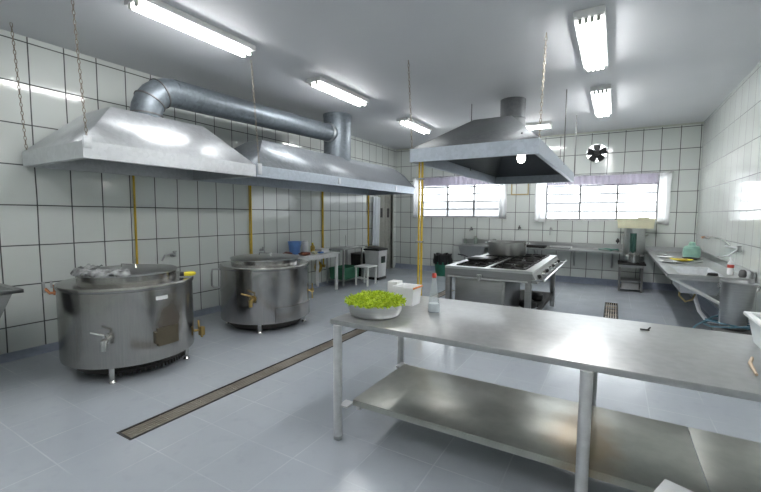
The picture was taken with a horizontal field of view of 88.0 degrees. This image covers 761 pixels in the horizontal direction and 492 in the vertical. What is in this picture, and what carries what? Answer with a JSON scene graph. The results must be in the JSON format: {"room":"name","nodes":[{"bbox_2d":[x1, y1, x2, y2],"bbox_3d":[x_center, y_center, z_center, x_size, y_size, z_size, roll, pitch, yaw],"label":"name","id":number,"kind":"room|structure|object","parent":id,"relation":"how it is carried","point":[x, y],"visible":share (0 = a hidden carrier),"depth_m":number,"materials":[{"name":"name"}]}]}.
{"room":"commercial kitchen","nodes":[
{"label":"commercial kitchen","id":0,"kind":"room"},
{"bbox_2d":[0,29,396,354],"bbox_3d":[-2.651,-0.705,6.561,0.200,3.447,12.230,3,5,31],"label":"wall","id":1,"kind":"structure","parent":0,"point":[54,222],"depth_m":4.99,"materials":[{"name":"tile"}]},
{"bbox_2d":[161,251,176,260],"bbox_3d":[-3.009,0.139,5.625,0.090,0.123,0.354,0,5,-6],"label":"tap","id":2,"kind":"object","parent":1,"relation":"attached to","point":[173,254],"visible":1,"depth_m":5.67,"materials":[{"name":"silver metal"}]},
{"bbox_2d":[0,280,340,363],"bbox_3d":[-2.757,1.029,6.171,0.170,0.050,10.830,3,5,31],"label":"baseboard","id":3,"kind":"structure","parent":1,"relation":"attached to","point":[7,357],"depth_m":4.42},
{"bbox_2d":[132,176,368,266],"bbox_3d":[-1.784,-0.340,7.798,0.060,1.754,5.910,3,5,31],"label":"gas pipe","id":4,"kind":"object","parent":1,"relation":"attached to","point":[133,177],"visible":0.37,"depth_m":6.93,"materials":[{"name":"yellow metal"}]},
{"bbox_2d":[314,260,321,271],"bbox_3d":[-1.367,0.446,8.547,0.090,0.266,0.236,3,5,31],"label":"coil","id":5,"kind":"object","parent":1,"relation":"hanging from","point":[320,263],"visible":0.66,"depth_m":8.58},
{"bbox_2d":[372,195,379,245],"bbox_3d":[-0.130,-0.679,10.539,0.088,1.388,0.395,3,5,31],"label":"metal panel","id":6,"kind":"object","parent":1,"relation":"hanging from","point":[376,200],"visible":0.93,"depth_m":10.53,"materials":[{"name":"silver metal"}]},
{"bbox_2d":[379,195,393,268],"bbox_3d":[0.077,-0.448,11.172,0.220,2.240,0.830,3,5,31],"label":"door","id":7,"kind":"structure","parent":1,"relation":"in","point":[385,236],"depth_m":11.27,"materials":[{"name":"grey paint"}]},
{"bbox_2d":[0,268,760,491],"bbox_3d":[0.429,1.234,4.871,7.390,0.120,12.230,3,5,31],"label":"floor","id":8,"kind":"structure","parent":0,"point":[59,423],"depth_m":3.08,"materials":[{"name":"grey tile"}]},
{"bbox_2d":[0,283,23,317],"bbox_3d":[-3.657,0.827,3.268,0.860,0.900,0.860,3,5,31],"label":"sink","id":9,"kind":"object","parent":8,"relation":"on","point":[6,291],"visible":1,"depth_m":3.32,"materials":[{"name":"silver metal"}]},
{"bbox_2d":[41,263,204,384],"bbox_3d":[-2.571,0.699,4.058,1.210,1.041,1.198,3,5,31],"label":"kettle","id":10,"kind":"object","parent":8,"relation":"on","point":[111,325],"visible":0.91,"depth_m":3.60,"materials":[{"name":"silver metal"}]},
{"bbox_2d":[70,264,130,277],"bbox_3d":[-2.724,0.235,3.771,0.852,0.074,0.352,3,5,31],"label":"cloth","id":11,"kind":"object","parent":10,"relation":"on","point":[91,271],"visible":1,"depth_m":3.63,"materials":[{"name":"white fabric"}]},
{"bbox_2d":[90,332,113,351],"bbox_3d":[-2.423,0.823,3.446,0.135,0.175,0.180,3,5,31],"label":"tap","id":12,"kind":"object","parent":10,"relation":"on","point":[105,339],"depth_m":3.49,"materials":[{"name":"silver metal"}]},
{"bbox_2d":[179,271,195,275],"bbox_3d":[-2.022,0.291,4.133,0.155,0.049,0.048,-2,5,-31],"label":"plastic bottle","id":13,"kind":"object","parent":10,"relation":"on","point":[187,273],"visible":1,"depth_m":4.12,"materials":[{"name":"yellow plastic"}]},
{"bbox_2d":[211,252,313,333],"bbox_3d":[-1.652,0.597,5.613,1.238,1.011,1.279,3,5,31],"label":"kettle","id":14,"kind":"object","parent":8,"relation":"on","point":[263,290],"visible":1,"depth_m":5.14,"materials":[{"name":"silver metal"}]},
{"bbox_2d":[241,293,256,306],"bbox_3d":[-1.649,0.677,4.976,0.138,0.175,0.180,3,5,31],"label":"tap","id":15,"kind":"object","parent":14,"relation":"on","point":[250,298],"depth_m":5.03,"materials":[{"name":"gold metal"}]},
{"bbox_2d":[116,290,454,439],"bbox_3d":[-0.160,1.177,5.492,0.180,0.119,6.400,3,5,31],"label":"floor drain","id":16,"kind":"object","parent":8,"relation":"in","point":[134,431],"visible":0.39,"depth_m":3.45,"materials":[{"name":"metal"}]},
{"bbox_2d":[297,251,339,289],"bbox_3d":[-1.504,0.551,7.675,0.610,0.780,1.550,3,5,31],"label":"table","id":17,"kind":"object","parent":8,"relation":"on","point":[329,254],"visible":0.36,"depth_m":8.06,"materials":[{"name":"plastic"}]},
{"bbox_2d":[288,241,301,254],"bbox_3d":[-1.672,0.034,7.673,0.267,0.250,0.266,3,5,31],"label":"plastic bucket","id":18,"kind":"object","parent":17,"relation":"on","point":[294,246],"visible":0.88,"depth_m":7.58,"materials":[{"name":"blue plastic"}]},
{"bbox_2d":[298,252,309,255],"bbox_3d":[-1.435,0.144,7.421,0.146,0.072,0.280,3,5,31],"label":"bundle","id":19,"kind":"object","parent":17,"relation":"on","point":[301,253],"visible":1,"depth_m":7.36,"materials":[{"name":"red"}]},
{"bbox_2d":[302,240,307,251],"bbox_3d":[-1.518,0.014,7.929,0.130,0.252,0.130,3,5,31],"label":"plastic jar","id":20,"kind":"object","parent":17,"relation":"on","point":[304,242],"visible":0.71,"depth_m":7.88,"materials":[{"name":"white plastic"}]},
{"bbox_2d":[310,243,314,251],"bbox_3d":[-1.385,0.032,8.037,0.090,0.200,0.089,3,5,31],"label":"oil bottle","id":21,"kind":"object","parent":17,"relation":"on","point":[312,247],"visible":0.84,"depth_m":8.01,"materials":[{"name":"yellow plastic"}]},
{"bbox_2d":[315,248,328,251],"bbox_3d":[-1.241,0.085,8.207,0.250,0.070,0.260,3,5,31],"label":"food container","id":22,"kind":"object","parent":17,"relation":"on","point":[316,249],"visible":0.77,"depth_m":8.15,"materials":[{"name":"white plastic"}]},
{"bbox_2d":[326,246,363,285],"bbox_3d":[-0.810,0.434,8.950,0.505,0.820,0.780,3,5,31],"label":"stand","id":23,"kind":"object","parent":8,"relation":"on","point":[342,248],"visible":0.67,"depth_m":8.76,"materials":[{"name":"silver metal"}]},
{"bbox_2d":[329,264,358,279],"bbox_3d":[-0.818,0.593,8.966,0.400,0.258,0.600,3,5,31],"label":"crate","id":24,"kind":"object","parent":23,"relation":"on","point":[349,270],"visible":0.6,"depth_m":8.79,"materials":[{"name":"green plastic"}]},
{"bbox_2d":[351,251,365,275],"bbox_3d":[-0.463,0.468,9.790,0.290,0.625,0.560,3,5,31],"label":"crate","id":25,"kind":"object","parent":8,"relation":"on","point":[356,256],"visible":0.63,"depth_m":9.55,"materials":[{"name":"plastic"}]},
{"bbox_2d":[354,264,376,285],"bbox_3d":[-0.325,0.646,8.782,0.360,0.430,0.400,3,5,31],"label":"stool","id":26,"kind":"object","parent":8,"relation":"on","point":[367,266],"visible":1,"depth_m":8.70,"materials":[{"name":"plastic"}]},
{"bbox_2d":[363,245,387,279],"bbox_3d":[-0.115,0.401,9.606,0.440,0.790,0.440,3,5,31],"label":"waste bin","id":27,"kind":"object","parent":8,"relation":"on","point":[374,255],"visible":0.96,"depth_m":9.46,"materials":[{"name":"white plastic"}]},
{"bbox_2d":[415,162,423,295],"bbox_3d":[0.500,0.004,5.080,0.090,2.300,0.060,3,5,31],"label":"gas pipe","id":28,"kind":"object","parent":8,"relation":"on","point":[420,229],"visible":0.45,"depth_m":5.04,"materials":[{"name":"yellow metal"}]},
{"bbox_2d":[433,253,451,275],"bbox_3d":[1.611,0.473,10.182,0.489,0.575,0.480,3,5,31],"label":"waste bin","id":29,"kind":"object","parent":8,"relation":"on","point":[440,260],"visible":0.94,"depth_m":10.01,"materials":[{"name":"green plastic"}]},
{"bbox_2d":[445,253,566,309],"bbox_3d":[1.978,0.648,5.940,1.273,0.896,2.480,3,5,31],"label":"gas stove","id":30,"kind":"object","parent":8,"relation":"on","point":[496,281],"visible":0.84,"depth_m":5.20,"materials":[{"name":"silver metal"}]},
{"bbox_2d":[458,254,486,260],"bbox_3d":[1.319,0.170,5.783,0.484,0.072,0.300,3,5,31],"label":"frying pan","id":31,"kind":"object","parent":30,"relation":"on","point":[467,257],"visible":1,"depth_m":5.80,"materials":[{"name":"silver metal"}]},
{"bbox_2d":[472,255,496,258],"bbox_3d":[1.594,0.175,6.098,0.350,0.014,0.340,3,5,31],"label":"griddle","id":32,"kind":"object","parent":30,"relation":"on","point":[487,257],"visible":0.74,"depth_m":6.15,"materials":[{"name":"metal"}]},
{"bbox_2d":[455,277,519,306],"bbox_3d":[1.518,0.636,5.527,0.660,0.580,0.955,3,5,31],"label":"oven","id":33,"kind":"object","parent":30,"relation":"in","point":[466,289],"depth_m":5.13,"materials":[{"name":"silver metal"}]},
{"bbox_2d":[445,253,556,273],"bbox_3d":[1.944,0.225,6.004,1.110,0.030,2.350,3,5,31],"label":"cooktop","id":34,"kind":"object","parent":30,"relation":"in","point":[541,261],"depth_m":5.33,"materials":[{"name":"silver metal"}]},
{"bbox_2d":[485,240,529,256],"bbox_3d":[2.115,0.036,6.582,0.615,0.222,0.615,-1,5,-17],"label":"cooking pot","id":35,"kind":"object","parent":30,"relation":"on","point":[496,247],"visible":1,"depth_m":6.34,"materials":[{"name":"metal"}]},
{"bbox_2d":[520,289,549,306],"bbox_3d":[2.206,0.824,6.500,0.990,0.020,1.190,3,5,31],"label":"shelf","id":36,"kind":"object","parent":30,"relation":"attached to","point":[546,295],"depth_m":6.29,"materials":[{"name":"silver metal"}]},
{"bbox_2d":[330,296,760,491],"bbox_3d":[1.137,0.940,2.440,2.845,0.856,1.076,3,5,31],"label":"work table","id":37,"kind":"object","parent":8,"relation":"on","point":[629,451],"depth_m":2.28,"materials":[{"name":"silver metal"}]},
{"bbox_2d":[349,303,401,319],"bbox_3d":[-0.036,0.443,2.837,0.396,0.092,0.396,3,5,31],"label":"salad bowl","id":38,"kind":"object","parent":37,"relation":"on","point":[375,313],"visible":0.58,"depth_m":2.67,"materials":[{"name":"silver metal"}]},
{"bbox_2d":[344,290,406,309],"bbox_3d":[-0.037,0.375,2.833,0.451,0.108,0.453,3,5,31],"label":"lettuce","id":39,"kind":"object","parent":38,"relation":"in","point":[368,299],"visible":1,"depth_m":2.74,"materials":[{"name":"green plant"}]},
{"bbox_2d":[388,280,401,292],"bbox_3d":[0.123,0.372,3.315,0.090,0.160,0.100,3,5,31],"label":"carton","id":40,"kind":"object","parent":37,"relation":"on","point":[391,283],"visible":0.48,"depth_m":3.28,"materials":[{"name":"cardboard"}]},
{"bbox_2d":[392,283,422,305],"bbox_3d":[0.217,0.390,3.167,0.189,0.148,0.172,3,5,31],"label":"plastic tub","id":41,"kind":"object","parent":37,"relation":"on","point":[411,292],"visible":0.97,"depth_m":3.11,"materials":[{"name":"white plastic"}]},
{"bbox_2d":[428,273,438,311],"bbox_3d":[0.393,0.342,2.895,0.088,0.288,0.088,3,5,31],"label":"plastic bottle","id":42,"kind":"object","parent":37,"relation":"on","point":[432,306],"visible":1,"depth_m":2.87,"materials":[{"name":"white"}]},
{"bbox_2d":[353,364,708,491],"bbox_3d":[0.836,1.098,2.557,1.932,0.042,0.765,3,5,31],"label":"shelf","id":43,"kind":"object","parent":37,"relation":"attached to","point":[629,451],"depth_m":2.38,"materials":[{"name":"silver metal"}]},
{"bbox_2d":[688,427,760,491],"bbox_3d":[1.964,1.157,1.889,0.683,0.042,0.765,3,5,31],"label":"shelf","id":44,"kind":"object","parent":37,"relation":"attached to","point":[728,463],"depth_m":2.05,"materials":[{"name":"silver metal"}]},
{"bbox_2d":[743,311,760,348],"bbox_3d":[2.126,0.490,1.920,0.415,0.165,0.640,3,5,31],"label":"plastic crate","id":45,"kind":"object","parent":37,"relation":"on","point":[754,317],"visible":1,"depth_m":2.17,"materials":[{"name":"white plastic"}]},
{"bbox_2d":[603,302,617,318],"bbox_3d":[3.819,1.117,6.529,0.200,0.119,1.250,3,5,31],"label":"floor drain","id":46,"kind":"object","parent":8,"relation":"in","point":[608,313],"visible":0.77,"depth_m":6.56,"materials":[{"name":"metal"}]},
{"bbox_2d":[617,260,645,292],"bbox_3d":[5.285,0.634,8.325,0.490,0.585,0.650,3,5,31],"label":"stand","id":47,"kind":"object","parent":8,"relation":"on","point":[621,263],"visible":0.94,"depth_m":8.13,"materials":[{"name":"metal"}]},
{"bbox_2d":[621,281,638,288],"bbox_3d":[5.266,0.807,8.326,0.310,0.100,0.450,3,5,31],"label":"tray","id":48,"kind":"object","parent":47,"relation":"on","point":[623,284],"visible":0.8,"depth_m":8.16,"materials":[{"name":"metal"}]},
{"bbox_2d":[620,284,639,289],"bbox_3d":[5.278,0.865,8.352,0.350,0.020,0.560,3,5,31],"label":"shelf","id":49,"kind":"object","parent":47,"relation":"attached to","point":[620,284],"depth_m":8.13,"materials":[{"name":"silver metal"}]},
{"bbox_2d":[620,277,639,282],"bbox_3d":[5.279,0.716,8.340,0.350,0.020,0.560,3,5,31],"label":"shelf","id":50,"kind":"object","parent":47,"relation":"attached to","point":[624,279],"depth_m":8.31,"materials":[{"name":"silver metal"}]},
{"bbox_2d":[625,253,642,263],"bbox_3d":[5.218,0.259,8.109,0.314,0.193,0.216,3,5,31],"label":"stockpot","id":51,"kind":"object","parent":47,"relation":"on","point":[633,258],"visible":1,"depth_m":8.03,"materials":[{"name":"silver metal"}]},
{"bbox_2d":[621,228,647,262],"bbox_3d":[5.388,-0.022,8.371,0.494,0.713,0.396,3,5,31],"label":"stockpot","id":52,"kind":"object","parent":47,"relation":"on","point":[640,243],"visible":0.76,"depth_m":8.22,"materials":[{"name":"silver metal"}]},
{"bbox_2d":[629,233,636,252],"bbox_3d":[5.261,-0.056,8.205,0.116,0.420,0.035,3,5,31],"label":"tea towel","id":53,"kind":"object","parent":52,"relation":"hanging from","point":[633,236],"visible":1,"depth_m":8.20,"materials":[{"name":"teal fabric"}]},
{"bbox_2d":[616,218,655,228],"bbox_3d":[5.380,-0.479,8.318,0.690,0.203,0.490,3,5,31],"label":"box","id":54,"kind":"object","parent":52,"relation":"on","point":[622,222],"visible":0.99,"depth_m":8.13,"materials":[{"name":"plastic"}]},
{"bbox_2d":[654,479,692,491],"bbox_3d":[1.251,1.260,1.529,0.416,0.360,0.396,-3,6,-37],"label":"plastic box","id":55,"kind":"object","parent":8,"relation":"on","point":[666,485],"visible":1,"depth_m":1.73,"materials":[{"name":"white plastic"}]},
{"bbox_2d":[693,315,750,329],"bbox_3d":[3.860,1.016,4.431,0.698,0.410,0.369,2,5,19],"label":"garden hose","id":56,"kind":"object","parent":8,"relation":"on","point":[709,319],"visible":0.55,"depth_m":4.37,"materials":[{"name":"teal rubber"}]},
{"bbox_2d":[709,323,751,334],"bbox_3d":[3.962,1.079,4.439,0.370,0.295,0.360,3,5,31],"label":"stool","id":57,"kind":"object","parent":8,"relation":"on","point":[748,332],"visible":0.23,"depth_m":4.36,"materials":[{"name":"metal"}]},
{"bbox_2d":[717,279,760,330],"bbox_3d":[3.983,0.654,4.395,0.330,0.543,0.330,0,5,-3],"label":"bucket","id":58,"kind":"object","parent":57,"relation":"on","point":[737,297],"visible":0.88,"depth_m":4.31,"materials":[{"name":"silver metal"}]},
{"bbox_2d":[0,0,760,149],"bbox_3d":[0.448,-2.337,4.590,7.390,0.150,12.230,3,5,31],"label":"ceiling","id":59,"kind":"structure","parent":0,"point":[670,62],"depth_m":4.60,"materials":[{"name":"white paint"}]},
{"bbox_2d":[10,0,255,180],"bbox_3d":[-2.765,-1.586,4.633,1.368,1.405,2.087,3,5,31],"label":"exhaust hood","id":60,"kind":"object","parent":59,"relation":"hanging from","point":[110,140],"visible":1,"depth_m":4.24,"materials":[{"name":"metal"}]},
{"bbox_2d":[130,78,350,160],"bbox_3d":[-1.718,-1.916,6.086,0.542,0.947,4.016,3,5,31],"label":"ventilation duct","id":61,"kind":"object","parent":60,"relation":"attached to","point":[153,97],"visible":0.9,"depth_m":5.48,"materials":[{"name":"metal"}]},
{"bbox_2d":[124,0,255,57],"bbox_3d":[-1.840,-2.175,3.971,0.250,0.100,1.270,3,5,31],"label":"fluorescent light","id":62,"kind":"object","parent":59,"relation":"attached to","point":[158,10],"visible":1,"depth_m":3.84,"materials":[{"name":"white glass"}]},
{"bbox_2d":[196,60,414,194],"bbox_3d":[-0.974,-1.799,7.467,1.544,1.405,5.060,3,5,31],"label":"exhaust hood","id":63,"kind":"object","parent":59,"relation":"hanging from","point":[278,165],"visible":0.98,"depth_m":6.74,"materials":[{"name":"metal"}]},
{"bbox_2d":[306,76,368,106],"bbox_3d":[-0.613,-2.329,6.011,0.250,0.100,1.260,3,5,31],"label":"fluorescent light","id":64,"kind":"object","parent":59,"relation":"attached to","point":[319,82],"visible":1,"depth_m":5.86,"materials":[{"name":"white glass"}]},
{"bbox_2d":[396,117,431,133],"bbox_3d":[0.722,-2.495,8.212,0.250,0.100,1.180,3,5,31],"label":"fluorescent light","id":65,"kind":"object","parent":59,"relation":"attached to","point":[417,126],"visible":1,"depth_m":8.06,"materials":[{"name":"white glass"}]},
{"bbox_2d":[408,32,576,184],"bbox_3d":[2.019,-1.757,6.171,1.593,1.255,4.030,3,5,31],"label":"exhaust hood","id":66,"kind":"object","parent":59,"relation":"hanging from","point":[487,150],"visible":1,"depth_m":5.08,"materials":[{"name":"metal"}]},
{"bbox_2d":[517,132,524,162],"bbox_3d":[1.570,-1.091,4.383,0.090,0.335,0.090,3,5,31],"label":"light bulb","id":67,"kind":"object","parent":66,"relation":"hanging from","point":[521,158],"visible":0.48,"depth_m":4.36,"materials":[{"name":"white glass"}]},
{"bbox_2d":[525,121,551,129],"bbox_3d":[3.001,-2.489,8.289,1.100,0.100,0.250,3,5,31],"label":"fluorescent light","id":68,"kind":"object","parent":59,"relation":"attached to","point":[531,126],"visible":0.51,"depth_m":8.06,"materials":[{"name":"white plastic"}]},
{"bbox_2d":[573,4,607,71],"bbox_3d":[2.305,-2.177,4.271,0.260,0.100,1.560,3,5,31],"label":"fluorescent light","id":69,"kind":"object","parent":59,"relation":"attached to","point":[590,23],"visible":1,"depth_m":4.01,"materials":[{"name":"white glass"}]},
{"bbox_2d":[590,84,611,117],"bbox_3d":[3.640,-2.343,6.473,0.260,0.100,1.720,3,5,31],"label":"fluorescent light","id":70,"kind":"object","parent":59,"relation":"attached to","point":[600,95],"visible":1,"depth_m":6.19,"materials":[{"name":"white glass"}]},
{"bbox_2d":[396,123,703,283],"bbox_3d":[3.512,-0.934,9.887,6.990,3.447,0.200,3,5,31],"label":"wall","id":71,"kind":"structure","parent":0,"point":[678,149],"depth_m":9.03,"materials":[{"name":"tile"}]},
{"bbox_2d":[414,180,506,217],"bbox_3d":[2.113,-1.298,10.647,2.580,1.080,0.150,3,5,31],"label":"window","id":72,"kind":"structure","parent":71,"relation":"in","point":[473,186],"depth_m":10.63,"materials":[{"name":"grey metal"}]},
{"bbox_2d":[511,184,528,194],"bbox_3d":[3.453,-1.427,9.754,0.420,0.330,0.025,3,5,31],"label":"wall frame","id":73,"kind":"object","parent":71,"relation":"attached to","point":[511,184],"visible":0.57,"depth_m":9.75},
{"bbox_2d":[394,263,678,290],"bbox_3d":[3.430,0.731,9.875,6.970,0.130,0.120,3,5,31],"label":"baseboard","id":74,"kind":"structure","parent":71,"relation":"attached to","point":[597,281],"depth_m":9.05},
{"bbox_2d":[453,239,622,267],"bbox_3d":[3.604,0.174,9.374,3.670,0.540,0.730,3,5,31],"label":"countertop","id":75,"kind":"structure","parent":71,"relation":"attached to","point":[468,247],"depth_m":9.31,"materials":[{"name":"silver metal"}]},
{"bbox_2d":[458,244,487,256],"bbox_3d":[2.392,0.114,10.062,0.692,0.298,0.492,3,5,31],"label":"basin","id":76,"kind":"object","parent":75,"relation":"in","point":[468,251],"depth_m":9.90,"materials":[{"name":"silver metal"}]},
{"bbox_2d":[526,245,546,247],"bbox_3d":[3.632,0.009,9.280,0.500,0.045,0.380,3,5,31],"label":"baking tray","id":77,"kind":"object","parent":75,"relation":"on","point":[527,246],"visible":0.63,"depth_m":9.16,"materials":[{"name":"metal"}]},
{"bbox_2d":[548,245,571,248],"bbox_3d":[4.128,0.030,9.039,0.460,0.045,0.390,3,5,31],"label":"baking tray","id":78,"kind":"object","parent":75,"relation":"on","point":[551,246],"visible":1,"depth_m":8.94,"materials":[{"name":"silver metal"}]},
{"bbox_2d":[396,122,703,150],"bbox_3d":[3.467,-2.627,9.662,6.990,0.035,0.012,3,5,31],"label":"trim","id":79,"kind":"structure","parent":71,"relation":"attached to","point":[694,122],"depth_m":8.60,"materials":[{"name":"paint"}]},
{"bbox_2d":[586,143,607,162],"bbox_3d":[4.912,-2.102,8.937,0.428,0.428,0.128,3,5,31],"label":"exhaust fan","id":80,"kind":"object","parent":71,"relation":"attached to","point":[597,153],"visible":1,"depth_m":8.93,"materials":[{"name":"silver metal"}]},
{"bbox_2d":[545,174,659,221],"bbox_3d":[4.950,-1.076,8.973,2.600,1.010,0.150,3,5,31],"label":"window","id":81,"kind":"structure","parent":71,"relation":"in","point":[617,185],"depth_m":9.03,"materials":[{"name":"grey metal"}]},
{"bbox_2d":[574,171,673,175],"bbox_3d":[4.902,-1.598,8.846,2.720,0.024,0.079,3,5,31],"label":"curtain rod","id":82,"kind":"object","parent":71,"relation":"attached to","point":[666,171],"visible":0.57,"depth_m":8.56,"materials":[{"name":"silver metal"}]},
{"bbox_2d":[534,183,546,221],"bbox_3d":[3.847,-1.102,9.476,0.262,1.070,0.048,3,5,31],"label":"curtain","id":83,"kind":"object","parent":82,"relation":"hanging from","point":[540,191],"visible":0.84,"depth_m":9.48,"materials":[{"name":"white fabric"}]},
{"bbox_2d":[547,173,658,185],"bbox_3d":[4.902,-1.471,8.818,2.192,0.221,0.051,3,5,31],"label":"valance","id":84,"kind":"object","parent":82,"relation":"hanging from","point":[646,178],"visible":0.84,"depth_m":8.67,"materials":[{"name":"purple fabric"}]},
{"bbox_2d":[657,172,672,224],"bbox_3d":[5.936,-0.983,8.240,0.222,1.090,0.044,3,5,32],"label":"curtain","id":85,"kind":"object","parent":82,"relation":"hanging from","point":[664,192],"visible":1,"depth_m":8.23,"materials":[{"name":"white fabric"}]},
{"bbox_2d":[646,246,682,251],"bbox_3d":[6.078,0.067,8.294,0.813,0.090,0.015,3,5,31],"label":"backsplash","id":86,"kind":"structure","parent":71,"relation":"attached to","point":[651,248],"depth_m":8.33,"materials":[{"name":"silver metal"}]},
{"bbox_3d":[2.074,-1.870,10.511,2.700,0.024,0.079,3,5,31],"label":"curtain rod","id":87,"kind":"object","parent":71,"relation":"attached to","visible":0},
{"bbox_2d":[413,178,417,217],"bbox_3d":[1.016,-1.351,11.146,0.232,1.115,0.045,3,5,31],"label":"curtain","id":88,"kind":"object","parent":87,"relation":"hanging from","point":[415,182],"visible":0.66,"depth_m":11.16,"materials":[{"name":"white fabric"}]},
{"bbox_2d":[420,176,493,185],"bbox_3d":[2.057,-1.726,10.494,2.192,0.256,0.051,3,5,31],"label":"valance","id":89,"kind":"object","parent":87,"relation":"hanging from","point":[456,180],"visible":0.76,"depth_m":10.57,"materials":[{"name":"purple fabric"}]},
{"bbox_2d":[498,184,506,218],"bbox_3d":[3.087,-1.243,9.918,0.212,1.115,0.044,3,5,32],"label":"curtain","id":90,"kind":"object","parent":87,"relation":"hanging from","point":[502,188],"visible":0.73,"depth_m":9.93,"materials":[{"name":"white fabric"}]},
{"bbox_2d":[696,61,760,324],"bbox_3d":[3.529,-0.384,2.901,0.200,3.447,12.230,3,5,31],"label":"wall","id":91,"kind":"structure","parent":0,"point":[729,201],"depth_m":5.60,"materials":[{"name":"tile"}]},
{"bbox_2d":[646,246,755,323],"bbox_3d":[5.034,0.551,6.559,0.828,0.794,4.118,3,5,31],"label":"sink counter","id":92,"kind":"object","parent":91,"relation":"attached to","point":[691,278],"visible":0.79,"depth_m":5.24,"materials":[{"name":"silver metal"}]},
{"bbox_2d":[659,260,677,262],"bbox_3d":[4.609,0.241,6.312,0.260,0.035,0.260,3,5,31],"label":"plate","id":93,"kind":"object","parent":92,"relation":"on","point":[667,261],"visible":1,"depth_m":6.26,"materials":[{"name":"white plastic"}]},
{"bbox_2d":[670,258,692,260],"bbox_3d":[5.002,0.225,6.543,0.320,0.035,0.320,3,5,31],"label":"plate","id":94,"kind":"object","parent":92,"relation":"on","point":[675,259],"visible":0.99,"depth_m":6.50,"materials":[{"name":"yellow plastic"}]},
{"bbox_2d":[676,260,702,263],"bbox_3d":[4.828,0.249,6.141,0.500,0.049,0.064,-1,5,-15],"label":"serving spoon","id":95,"kind":"object","parent":92,"relation":"on","point":[698,261],"visible":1,"depth_m":6.11,"materials":[{"name":"silver metal"}]},
{"bbox_2d":[682,257,700,259],"bbox_3d":[5.327,0.215,6.757,0.260,0.025,0.260,3,5,31],"label":"lid","id":96,"kind":"object","parent":92,"relation":"on","point":[693,258],"visible":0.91,"depth_m":6.77,"materials":[{"name":"silver plastic"}]},
{"bbox_2d":[683,242,700,257],"bbox_3d":[5.550,0.065,7.022,0.260,0.283,0.259,3,5,31],"label":"enamel pot","id":97,"kind":"object","parent":92,"relation":"on","point":[691,250],"visible":0.97,"depth_m":6.94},
{"bbox_2d":[671,266,721,295],"bbox_3d":[4.277,0.463,5.378,0.450,0.258,0.980,3,5,31],"label":"basin","id":98,"kind":"object","parent":92,"relation":"in","point":[708,288],"depth_m":5.10,"materials":[{"name":"silver metal"}]},
{"bbox_2d":[706,272,718,276],"bbox_3d":[4.075,0.351,4.831,0.120,0.045,0.120,3,5,31],"label":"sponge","id":99,"kind":"object","parent":92,"relation":"on","point":[710,273],"visible":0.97,"depth_m":4.79,"materials":[{"name":"black plastic"}]},
{"bbox_2d":[727,256,733,274],"bbox_3d":[4.418,0.246,4.968,0.070,0.234,0.070,3,5,31],"label":"detergent bottle","id":100,"kind":"object","parent":92,"relation":"on","point":[730,265],"visible":1,"depth_m":4.95,"materials":[{"name":"white plastic"}]},
{"bbox_2d":[738,270,746,277],"bbox_3d":[4.394,0.334,4.779,0.080,0.090,0.080,3,5,31],"label":"steel cup","id":101,"kind":"object","parent":92,"relation":"on","point":[742,273],"visible":1,"depth_m":4.75,"materials":[{"name":"silver metal"}]},
{"bbox_2d":[688,293,718,321],"bbox_3d":[3.361,1.267,3.057,0.100,0.130,11.710,3,5,31],"label":"baseboard","id":102,"kind":"structure","parent":91,"relation":"attached to","point":[707,306],"depth_m":6.50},
{"bbox_2d":[701,236,741,257],"bbox_3d":[5.244,-0.018,6.215,0.193,0.253,2.620,3,5,31],"label":"faucet","id":103,"kind":"object","parent":91,"relation":"attached to","point":[739,248],"visible":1,"depth_m":5.42,"materials":[{"name":"silver metal"}]},
{"bbox_2d":[701,251,755,278],"bbox_3d":[5.386,0.218,6.325,0.015,0.090,4.118,3,5,31],"label":"backsplash","id":104,"kind":"structure","parent":91,"relation":"attached to","point":[750,274],"depth_m":5.75,"materials":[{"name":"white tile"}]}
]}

